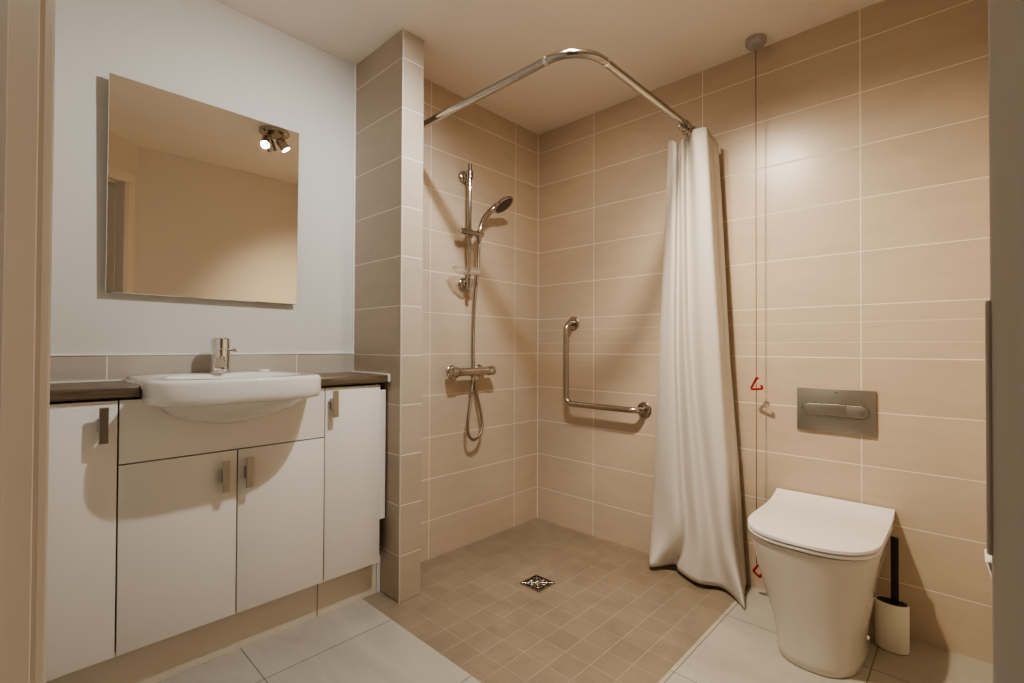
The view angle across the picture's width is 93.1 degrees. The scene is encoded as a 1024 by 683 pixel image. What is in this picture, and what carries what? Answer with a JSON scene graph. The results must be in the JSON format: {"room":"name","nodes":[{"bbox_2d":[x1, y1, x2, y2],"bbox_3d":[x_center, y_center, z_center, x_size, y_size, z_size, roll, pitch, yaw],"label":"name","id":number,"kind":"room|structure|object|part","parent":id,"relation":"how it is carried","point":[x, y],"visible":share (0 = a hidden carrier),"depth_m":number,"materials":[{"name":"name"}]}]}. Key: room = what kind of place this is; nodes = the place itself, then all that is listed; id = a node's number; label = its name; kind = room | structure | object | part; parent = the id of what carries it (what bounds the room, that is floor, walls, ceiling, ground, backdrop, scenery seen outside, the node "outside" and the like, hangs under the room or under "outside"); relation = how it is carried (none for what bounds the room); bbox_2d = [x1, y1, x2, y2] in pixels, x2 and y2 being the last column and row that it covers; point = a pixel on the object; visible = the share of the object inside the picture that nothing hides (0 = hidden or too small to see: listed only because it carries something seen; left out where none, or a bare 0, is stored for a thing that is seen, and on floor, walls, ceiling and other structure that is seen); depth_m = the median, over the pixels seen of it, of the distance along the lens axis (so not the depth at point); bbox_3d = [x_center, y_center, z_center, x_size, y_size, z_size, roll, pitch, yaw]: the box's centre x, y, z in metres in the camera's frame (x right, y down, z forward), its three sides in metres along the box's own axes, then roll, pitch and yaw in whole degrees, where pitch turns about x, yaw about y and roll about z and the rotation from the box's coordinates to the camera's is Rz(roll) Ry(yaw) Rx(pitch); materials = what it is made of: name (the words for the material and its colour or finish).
{"room":"accessible bathroom","nodes":[
{"label":"accessible bathroom","id":0,"kind":"room"},
{"bbox_2d":[50,0,353,463],"bbox_3d":[-1.172,-0.116,1.818,0.100,2.320,1.406,0,-1,44],"label":"wall","id":1,"kind":"structure","parent":0,"point":[210,52],"depth_m":1.77,"materials":[{"name":"white paint"}]},
{"bbox_2d":[105,72,298,304],"bbox_3d":[-1.104,-0.511,1.792,0.037,0.709,0.610,0,-1,44],"label":"wall mirror","id":2,"kind":"object","parent":1,"relation":"attached to","point":[202,198],"visible":1,"depth_m":1.74,"materials":[{"name":"silver metal"}]},
{"bbox_2d":[50,354,353,381],"bbox_3d":[-1.135,0.093,1.776,0.009,0.087,1.199,0,-1,44],"label":"backsplash","id":3,"kind":"structure","parent":1,"relation":"attached to","point":[62,368],"depth_m":1.72,"materials":[{"name":"beige tile"}]},
{"bbox_2d":[50,353,353,355],"bbox_3d":[-1.134,0.047,1.776,0.012,0.005,1.199,0,-1,44],"label":"trim","id":4,"kind":"structure","parent":1,"relation":"attached to","point":[206,353],"depth_m":1.69,"materials":[{"name":"white"}]},
{"bbox_2d":[352,65,355,352],"bbox_3d":[-0.723,-0.567,2.217,0.006,1.405,0.006,0,-1,44],"label":"trim","id":5,"kind":"structure","parent":1,"relation":"attached to","point":[354,65],"depth_m":2.22,"materials":[{"name":"white"}]},
{"bbox_2d":[354,29,423,602],"bbox_3d":[-0.550,-0.110,2.123,0.382,2.320,0.106,0,-1,44],"label":"wall","id":6,"kind":"structure","parent":0,"point":[379,75],"depth_m":2.01,"materials":[{"name":"beige tile"}]},
{"bbox_2d":[398,28,403,602],"bbox_3d":[-0.448,-0.111,1.956,0.006,2.320,0.006,0,-1,44],"label":"trim","id":7,"kind":"structure","parent":6,"relation":"attached to","point":[402,28],"depth_m":1.95,"materials":[{"name":"beige plastic"}]},
{"bbox_2d":[421,79,537,561],"bbox_3d":[-0.283,-0.102,2.650,0.242,2.320,1.024,0,-1,44],"label":"wall","id":8,"kind":"structure","parent":0,"point":[472,491],"depth_m":2.58,"materials":[{"name":"beige tile"}]},
{"bbox_2d":[452,164,483,293],"bbox_3d":[-0.219,-0.575,2.429,0.136,0.660,0.192,0,-1,9],"label":"riser rail","id":9,"kind":"object","parent":8,"relation":"attached to","point":[464,177],"visible":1,"depth_m":2.46,"materials":[{"name":"silver metal"}]},
{"bbox_3d":[-0.223,-0.350,2.409,0.112,0.026,0.176,0,-1,44],"label":"soap dish","id":10,"kind":"part","parent":9,"relation":"part of","materials":[{"name":"clear plastic"}]},
{"bbox_3d":[-0.216,-0.574,2.468,0.021,0.660,0.021,0,-1,44],"label":"rail","id":11,"kind":"part","parent":9,"relation":"part of","materials":[{"name":"silver metal"}]},
{"bbox_2d":[477,196,513,241],"bbox_3d":[-0.075,-0.636,2.524,0.118,0.248,0.197,0,-1,44],"label":"shower","id":12,"kind":"object","parent":9,"relation":"attached to","point":[504,203],"visible":0.97,"depth_m":2.52,"materials":[{"name":"silver metal"}]},
{"bbox_2d":[446,364,495,378],"bbox_3d":[-0.212,0.155,2.484,0.086,0.068,0.296,0,-1,44],"label":"shower valve","id":13,"kind":"object","parent":8,"relation":"attached to","point":[452,371],"visible":1,"depth_m":2.44,"materials":[{"name":"silver metal"}]},
{"bbox_3d":[-0.286,0.150,2.383,0.054,0.057,0.046,0,-1,44],"label":"knob","id":14,"kind":"part","parent":13,"relation":"part of","materials":[{"name":"silver metal"}]},
{"bbox_2d":[466,241,483,440],"bbox_3d":[-0.189,-0.003,2.500,0.056,1.030,0.125,0,-1,15],"label":"shower hose","id":15,"kind":"object","parent":13,"relation":"attached to","point":[473,381],"visible":0.93,"depth_m":2.50,"materials":[{"name":"silver metal"}]},
{"bbox_3d":[-0.114,0.153,2.564,0.047,0.050,0.046,0,-1,44],"label":"knob","id":16,"kind":"part","parent":13,"relation":"part of","materials":[{"name":"silver metal"}]},
{"bbox_2d":[537,135,538,517],"bbox_3d":[0.157,-0.097,2.936,0.003,2.320,0.003,0,-1,44],"label":"trim","id":17,"kind":"structure","parent":8,"relation":"attached to","point":[538,135],"depth_m":2.93,"materials":[{"name":"beige plastic"}]},
{"bbox_2d":[423,48,695,132],"bbox_3d":[0.191,-0.945,2.224,1.040,0.064,1.006,0,-1,44],"label":"rail","id":18,"kind":"object","parent":8,"relation":"attached to","point":[574,53],"visible":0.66,"depth_m":1.76,"materials":[{"name":"silver metal"}]},
{"bbox_2d":[678,119,688,134],"bbox_3d":[0.744,-0.927,2.097,0.006,0.065,0.051,1,-1,-42],"label":"curtain ring","id":19,"kind":"object","parent":18,"relation":"hanging from","point":[683,132],"visible":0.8,"depth_m":2.09,"materials":[{"name":"silver metal"}]},
{"bbox_2d":[649,127,745,608],"bbox_3d":[0.807,0.054,2.149,0.488,1.994,0.193,0,-1,44],"label":"shower curtain","id":20,"kind":"object","parent":18,"relation":"hanging from","point":[697,528],"visible":1,"depth_m":2.10,"materials":[{"name":"white fabric"}]},
{"bbox_2d":[214,0,882,134],"bbox_3d":[0.010,-1.305,1.421,2.372,0.060,2.630,0,-1,44],"label":"ceiling","id":21,"kind":"structure","parent":0,"point":[470,46],"depth_m":1.99,"materials":[{"name":"paint"}]},
{"bbox_2d":[745,33,766,577],"bbox_3d":[1.014,-0.145,2.014,0.080,2.236,0.080,0,-1,44],"label":"pull cord","id":22,"kind":"object","parent":21,"relation":"hanging from","point":[754,42],"visible":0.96,"depth_m":2.01,"materials":[{"name":"fabric"}]},
{"bbox_3d":[1.014,-0.140,2.014,0.003,2.161,0.003,0,-1,44],"label":"cord","id":23,"kind":"part","parent":22,"relation":"part of","materials":[{"name":"fabric"}]},
{"bbox_3d":[1.014,0.175,2.008,0.009,0.057,0.059,1,-1,-26],"label":"pull handle","id":24,"kind":"part","parent":22,"relation":"part of","materials":[{"name":"red plastic"}]},
{"bbox_3d":[1.012,0.945,2.000,0.035,0.056,0.009,0,-1,38],"label":"pull handle","id":25,"kind":"part","parent":22,"relation":"part of","materials":[{"name":"red plastic"}]},
{"bbox_2d":[157,518,992,682],"bbox_3d":[0.002,1.044,1.323,2.272,0.001,2.530,0,-1,44],"label":"floor","id":26,"kind":"structure","parent":0,"point":[608,615],"depth_m":1.74,"materials":[{"name":"tile"}]},
{"bbox_2d":[45,398,117,681],"bbox_3d":[-1.316,0.525,1.345,0.312,0.726,0.312,0,-1,44],"label":"base cabinet","id":27,"kind":"object","parent":26,"relation":"on","point":[82,483],"visible":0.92,"depth_m":1.32,"materials":[{"name":"grey"}]},
{"bbox_2d":[50,379,141,401],"bbox_3d":[-1.306,0.141,1.371,0.299,0.036,0.370,0,-1,44],"label":"countertop","id":28,"kind":"structure","parent":27,"relation":"on","point":[117,388],"depth_m":1.36,"materials":[{"name":"brown wood"}]},
{"bbox_2d":[126,369,320,423],"bbox_3d":[-0.949,0.187,1.629,0.455,0.169,0.495,0,-1,44],"label":"basin","id":29,"kind":"object","parent":28,"relation":"in","point":[241,396],"visible":0.97,"depth_m":1.47,"materials":[{"name":"white ceramic"}]},
{"bbox_2d":[209,338,236,373],"bbox_3d":[-1.042,0.050,1.728,0.082,0.127,0.117,0,-1,-8],"label":"mixer tap","id":30,"kind":"object","parent":29,"relation":"on","point":[220,347],"visible":1,"depth_m":1.72,"materials":[{"name":"silver metal"}]},
{"bbox_3d":[-1.029,0.074,1.710,0.041,0.052,0.070,1,-1,-30],"label":"spout","id":31,"kind":"part","parent":30,"relation":"part of","materials":[{"name":"silver metal"}]},
{"bbox_3d":[-1.023,0.035,1.771,0.027,0.022,0.022,1,-1,-38],"label":"lever","id":32,"kind":"part","parent":30,"relation":"part of","materials":[{"name":"silver metal"}]},
{"bbox_3d":[-1.129,0.232,1.339,0.030,0.099,0.021,0,-1,44],"label":"handle","id":33,"kind":"part","parent":27,"relation":"part of","materials":[{"name":"silver metal"}]},
{"bbox_2d":[45,585,316,682],"bbox_3d":[-1.062,0.966,1.514,0.016,0.152,0.916,0,-1,44],"label":"toe kick","id":34,"kind":"object","parent":26,"relation":"on","point":[158,661],"visible":0.59,"depth_m":1.56,"materials":[{"name":"beige wood"}]},
{"bbox_2d":[114,386,324,655],"bbox_3d":[-1.000,0.530,1.677,0.312,0.726,0.604,0,-1,44],"label":"base cabinet","id":35,"kind":"object","parent":26,"relation":"on","point":[205,538],"visible":0.83,"depth_m":1.54,"materials":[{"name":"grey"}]},
{"bbox_3d":[-1.018,0.623,1.488,0.018,0.536,0.305,0,-1,44],"label":"door","id":36,"kind":"part","parent":35,"relation":"part of","materials":[{"name":"white laminate"}]},
{"bbox_3d":[-0.914,0.262,1.600,0.018,0.182,0.601,0,-1,44],"label":"fascia panel","id":37,"kind":"part","parent":35,"relation":"part of","materials":[{"name":"white laminate"}]},
{"bbox_3d":[-0.921,0.432,1.556,0.030,0.099,0.021,0,-1,44],"label":"handle","id":38,"kind":"part","parent":35,"relation":"part of","materials":[{"name":"silver metal"}]},
{"bbox_3d":[-0.873,0.432,1.607,0.030,0.099,0.021,0,-1,44],"label":"handle","id":39,"kind":"part","parent":35,"relation":"part of","materials":[{"name":"silver metal"}]},
{"bbox_3d":[-0.809,0.626,1.708,0.018,0.536,0.292,0,-1,44],"label":"door","id":40,"kind":"part","parent":35,"relation":"part of","materials":[{"name":"white laminate"}]},
{"bbox_2d":[317,563,375,616],"bbox_3d":[-0.658,0.972,1.938,0.016,0.152,0.249,0,-1,44],"label":"board","id":41,"kind":"object","parent":26,"relation":"on","point":[335,593],"visible":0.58,"depth_m":1.92,"materials":[{"name":"beige"}]},
{"bbox_2d":[322,383,385,581],"bbox_3d":[-0.701,0.535,1.992,0.312,0.726,0.264,0,-1,44],"label":"base cabinet","id":42,"kind":"object","parent":26,"relation":"on","point":[351,508],"depth_m":1.89,"materials":[{"name":"grey"}]},
{"bbox_3d":[-0.668,0.234,1.824,0.030,0.099,0.021,0,-1,44],"label":"handle","id":43,"kind":"part","parent":42,"relation":"part of","materials":[{"name":"silver metal"}]},
{"bbox_2d":[313,371,389,385],"bbox_3d":[-0.722,0.150,1.984,0.300,0.036,0.326,0,-1,44],"label":"countertop","id":44,"kind":"structure","parent":42,"relation":"on","point":[354,377],"depth_m":1.92,"materials":[{"name":"brown wood"}]},
{"bbox_3d":[-0.539,0.464,2.003,0.018,0.530,0.027,0,-1,44],"label":"filler strip","id":45,"kind":"part","parent":42,"relation":"part of","materials":[{"name":"white laminate"}]},
{"bbox_2d":[376,555,379,592],"bbox_3d":[-0.565,0.974,2.034,0.020,0.152,0.017,0,-1,44],"label":"plinth","id":46,"kind":"object","parent":26,"relation":"on","point":[378,563],"visible":0.68,"depth_m":2.03,"materials":[{"name":"white laminate"}]},
{"bbox_2d":[519,574,554,591],"bbox_3d":[0.111,1.051,2.110,0.111,0.005,0.111,0,-1,44],"label":"floor drain","id":47,"kind":"object","parent":26,"relation":"on","point":[538,583],"visible":1,"depth_m":2.11,"materials":[{"name":"silver metal"}]},
{"bbox_2d":[748,488,894,677],"bbox_3d":[1.070,0.830,1.701,0.389,0.447,0.509,0,-1,44],"label":"toilet","id":48,"kind":"object","parent":26,"relation":"on","point":[820,559],"visible":1,"depth_m":1.55,"materials":[{"name":"beige ceramic"}]},
{"bbox_3d":[1.047,0.655,1.678,0.387,0.010,0.435,0,-1,44],"label":"seat","id":49,"kind":"part","parent":48,"relation":"part of","materials":[{"name":"white plastic"}]},
{"bbox_3d":[1.070,0.625,1.703,0.389,0.038,0.506,0,-1,44],"label":"lid","id":50,"kind":"part","parent":48,"relation":"part of","materials":[{"name":"white plastic"}]},
{"bbox_2d":[875,595,909,654],"bbox_3d":[1.303,0.972,1.662,0.095,0.162,0.067,0,-1,44],"label":"toilet brush holder","id":51,"kind":"object","parent":26,"relation":"on","point":[892,623],"visible":0.96,"depth_m":1.64,"materials":[{"name":"white plastic"}]},
{"bbox_2d":[876,536,907,606],"bbox_3d":[1.303,0.786,1.664,0.086,0.234,0.058,0,-1,44],"label":"toilet brush","id":52,"kind":"object","parent":51,"relation":"in","point":[894,541],"visible":0.95,"depth_m":1.65,"materials":[{"name":"black plastic"}]},
{"bbox_2d":[538,0,992,664],"bbox_3d":[0.927,-0.101,2.275,2.230,2.320,0.100,0,-1,44],"label":"wall","id":53,"kind":"structure","parent":0,"point":[858,196],"depth_m":1.93,"materials":[{"name":"beige tile"}]},
{"bbox_2d":[563,316,651,416],"bbox_3d":[0.480,0.119,2.567,0.518,0.527,0.087,0,-1,44],"label":"grab bar","id":54,"kind":"object","parent":53,"relation":"attached to","point":[643,409],"visible":1,"depth_m":2.67,"materials":[{"name":"metal"}]},
{"bbox_2d":[797,387,876,436],"bbox_3d":[1.253,0.269,1.881,0.258,0.168,0.015,0,-1,44],"label":"flush plate","id":55,"kind":"object","parent":53,"relation":"attached to","point":[854,412],"visible":1,"depth_m":1.87,"materials":[{"name":"silver metal"}]},
{"bbox_3d":[-0.009,-0.128,0.313,0.869,2.320,0.869,0,-1,44],"label":"wall","id":56,"kind":"structure","parent":0,"visible":0},
{"bbox_2d":[0,0,1023,682],"bbox_3d":[0.031,-0.018,0.292,0.889,2.100,0.182,0,-1,-1],"label":"door frame","id":57,"kind":"structure","parent":56,"relation":"in","point":[27,27],"depth_m":0.36,"materials":[{"name":"beige wood"}]},
{"bbox_3d":[-0.383,0.014,0.361,0.066,2.034,0.018,0,-1,-1],"label":"architrave","id":58,"kind":"part","parent":57,"relation":"part of","materials":[{"name":"white wood"}]},
{"bbox_3d":[0.383,0.069,0.389,0.004,0.204,0.004,0,-1,44],"label":"strike plate","id":59,"kind":"part","parent":57,"relation":"part of","materials":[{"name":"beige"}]},
{"bbox_3d":[1.094,-0.116,0.904,0.100,2.320,1.660,0,-1,44],"label":"wall","id":60,"kind":"structure","parent":0,"visible":0},
{"bbox_2d":[984,549,991,577],"bbox_3d":[1.295,0.601,1.256,0.100,0.089,0.125,0,-1,44],"label":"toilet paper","id":61,"kind":"object","parent":60,"relation":"attached to","point":[988,558],"visible":0.02,"depth_m":1.26,"materials":[{"name":"white paper"}]}
]}

